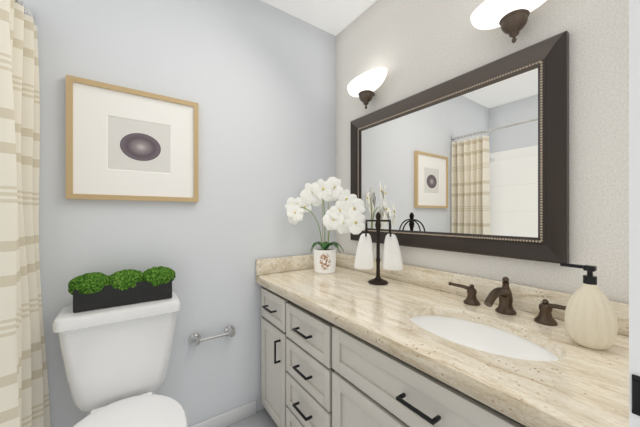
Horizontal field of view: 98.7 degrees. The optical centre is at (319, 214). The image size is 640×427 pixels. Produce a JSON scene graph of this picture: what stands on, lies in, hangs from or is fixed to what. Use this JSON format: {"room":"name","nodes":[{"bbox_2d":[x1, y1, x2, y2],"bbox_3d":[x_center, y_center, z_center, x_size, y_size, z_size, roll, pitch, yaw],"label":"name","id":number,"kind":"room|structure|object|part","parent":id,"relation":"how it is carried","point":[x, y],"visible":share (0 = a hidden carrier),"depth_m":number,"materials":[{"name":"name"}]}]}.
{"room":"bathroom","nodes":[
{"label":"bathroom","id":0,"kind":"room"},
{"bbox_2d":[20,0,335,426],"bbox_3d":[-0.885,-0.057,1.328,2.560,2.440,0.100,0,0,-35],"label":"wall","id":1,"kind":"structure","parent":0,"point":[255,80],"depth_m":1.46,"materials":[{"name":"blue paint"}]},
{"bbox_2d":[14,0,33,17],"bbox_3d":[-0.735,-0.782,0.466,0.060,0.060,1.480,0,0,-35],"label":"curtain rod","id":2,"kind":"object","parent":1,"relation":"attached to","point":[27,11],"visible":0.33,"depth_m":1.06,"materials":[{"name":"silver metal"}]},
{"bbox_2d":[0,0,50,426],"bbox_3d":[-1.037,0.141,0.931,0.140,1.765,0.346,0,0,-35],"label":"shower curtain","id":3,"kind":"object","parent":2,"relation":"hanging from","point":[24,394],"visible":1,"depth_m":0.97,"materials":[{"name":"beige fabric"}]},
{"bbox_2d":[66,75,197,201],"bbox_3d":[-0.839,-0.321,1.279,0.505,0.507,0.028,0,0,-35],"label":"picture frame","id":4,"kind":"object","parent":1,"relation":"attached to","point":[135,145],"visible":1,"depth_m":1.25,"materials":[{"name":"white paper"}]},
{"bbox_2d":[119,133,160,160],"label":"art","id":5,"kind":"object","parent":4,"relation":"attached to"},
{"bbox_2d":[189,325,234,345],"bbox_3d":[-0.562,0.643,1.458,0.234,0.056,0.053,0,0,-35],"label":"toilet paper holder","id":6,"kind":"object","parent":1,"relation":"attached to","point":[195,339],"visible":1,"depth_m":1.43,"materials":[{"name":"silver metal"}]},
{"bbox_2d":[190,400,255,426],"bbox_3d":[-0.778,1.125,1.332,0.980,0.075,0.014,0,0,-35],"label":"baseboard","id":7,"kind":"structure","parent":1,"relation":"attached to","point":[233,416],"depth_m":1.52,"materials":[{"name":"white wood"}]},
{"bbox_2d":[256,254,313,275],"bbox_3d":[-0.137,0.307,1.772,0.576,0.092,0.021,0,0,-35],"label":"backsplash","id":8,"kind":"structure","parent":1,"relation":"attached to","point":[288,263],"depth_m":1.70,"materials":[{"name":"beige stone"}]},
{"bbox_2d":[227,409,277,426],"bbox_3d":[-0.317,1.213,0.514,2.560,0.100,2.084,0,0,-35],"label":"floor","id":9,"kind":"structure","parent":0,"point":[262,418],"depth_m":1.55,"materials":[{"name":"tile"}]},
{"bbox_2d":[52,292,187,426],"bbox_3d":[-0.691,0.768,0.963,0.410,0.790,0.704,0,0,-35],"label":"toilet","id":10,"kind":"object","parent":9,"relation":"on","point":[116,360],"visible":0.9,"depth_m":1.06,"materials":[{"name":"white ceramic"}]},
{"bbox_2d":[68,266,175,312],"bbox_3d":[-0.821,0.301,1.169,0.373,0.140,0.115,0,0,-35],"label":"planter","id":11,"kind":"object","parent":10,"relation":"on","point":[93,291],"visible":1,"depth_m":1.12,"materials":[{"name":"black"}]},
{"bbox_2d":[255,276,562,426],"bbox_3d":[0.286,0.775,1.179,0.604,0.773,1.478,0,0,-35],"label":"bathroom vanity","id":12,"kind":"object","parent":9,"relation":"on","point":[345,344],"depth_m":0.97,"materials":[{"name":"grey"}]},
{"bbox_2d":[259,264,628,426],"bbox_3d":[0.298,0.370,1.187,0.575,0.035,1.478,0,0,-35],"label":"countertop","id":13,"kind":"structure","parent":12,"relation":"on","point":[580,386],"depth_m":0.73,"materials":[{"name":"beige stone"}]},
{"bbox_2d":[285,177,365,273],"bbox_3d":[0.021,0.061,1.610,0.372,0.580,0.365,0,0,-35],"label":"orchid","id":14,"kind":"object","parent":13,"relation":"on","point":[344,213],"visible":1,"depth_m":1.63,"materials":[{"name":"white plant"}]},
{"bbox_2d":[354,212,402,284],"bbox_3d":[0.302,0.168,1.427,0.190,0.368,0.200,0,0,-35],"label":"towel stand","id":15,"kind":"object","parent":13,"relation":"on","point":[391,260],"visible":1,"depth_m":1.42,"materials":[{"name":"white fabric"}]},
{"bbox_2d":[403,308,566,367],"bbox_3d":[0.480,0.457,0.865,0.307,0.162,0.472,0,0,-35],"label":"sink","id":16,"kind":"object","parent":13,"relation":"in","point":[519,346],"depth_m":0.95,"materials":[{"name":"white ceramic"}]},
{"bbox_2d":[447,277,566,327],"bbox_3d":[0.627,0.288,0.968,0.175,0.129,0.388,0,0,-35],"label":"faucet","id":17,"kind":"object","parent":13,"relation":"on","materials":[{"name":"brown metal"}]},
{"bbox_2d":[560,263,617,349],"bbox_3d":[0.729,0.244,0.751,0.100,0.214,0.112,0,0,-35],"label":"soap dispenser","id":18,"kind":"object","parent":13,"relation":"on","point":[590,319],"visible":1,"depth_m":0.72,"materials":[{"name":"beige ceramic"}]},
{"bbox_2d":[261,0,376,35],"bbox_3d":[-0.317,-1.327,0.514,2.560,0.100,2.084,0,0,-35],"label":"ceiling","id":19,"kind":"structure","parent":0,"point":[335,17],"depth_m":1.72,"materials":[{"name":"white paint"}]},
{"bbox_2d":[336,0,628,303],"bbox_3d":[0.720,-0.057,1.177,0.100,2.440,1.984,0,0,-35],"label":"wall","id":20,"kind":"structure","parent":0,"point":[413,47],"depth_m":0.97,"materials":[{"name":"paint"}]},
{"bbox_2d":[347,67,386,108],"bbox_3d":[0.272,-0.713,1.619,0.126,0.177,0.304,0,0,-35],"label":"sconce","id":21,"kind":"object","parent":20,"relation":"attached to","point":[363,86],"visible":1,"depth_m":1.57,"materials":[{"name":"white glass"}]},
{"bbox_2d":[351,30,568,263],"bbox_3d":[0.515,-0.223,1.353,0.032,0.772,1.075,0,0,-35],"label":"mirror","id":22,"kind":"object","parent":20,"relation":"attached to","point":[475,161],"visible":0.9,"depth_m":1.14,"materials":[{"name":"black mirror"}]},
{"label":"glass","id":23,"kind":"part","parent":22,"relation":"part of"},
{"bbox_2d":[336,252,628,335],"bbox_3d":[0.525,0.307,1.345,0.022,0.092,1.478,0,0,-35],"label":"backsplash","id":24,"kind":"structure","parent":20,"relation":"attached to","point":[430,278],"depth_m":1.22,"materials":[{"name":"beige stone"}]},
{"bbox_2d":[470,0,546,42],"bbox_3d":[0.705,-0.713,0.998,0.126,0.177,0.304,0,0,-35],"label":"sconce","id":25,"kind":"object","parent":20,"relation":"attached to","point":[509,18],"visible":1,"depth_m":0.99,"materials":[{"name":"white glass"}]},
{"bbox_2d":[629,0,639,426],"bbox_3d":[0.707,-0.057,0.497,0.700,2.440,0.115,0,0,-35],"label":"door frame","id":26,"kind":"structure","parent":0,"point":[634,189],"depth_m":0.34,"materials":[{"name":"white wood"}]},
{"bbox_2d":[632,374,639,415],"bbox_3d":[0.404,0.221,0.312,0.006,0.048,0.068,0,0,-35],"label":"strike plate","id":27,"kind":"object","parent":26,"relation":"attached to","point":[635,394],"depth_m":0.34,"materials":[{"name":"black metal"}]}
]}

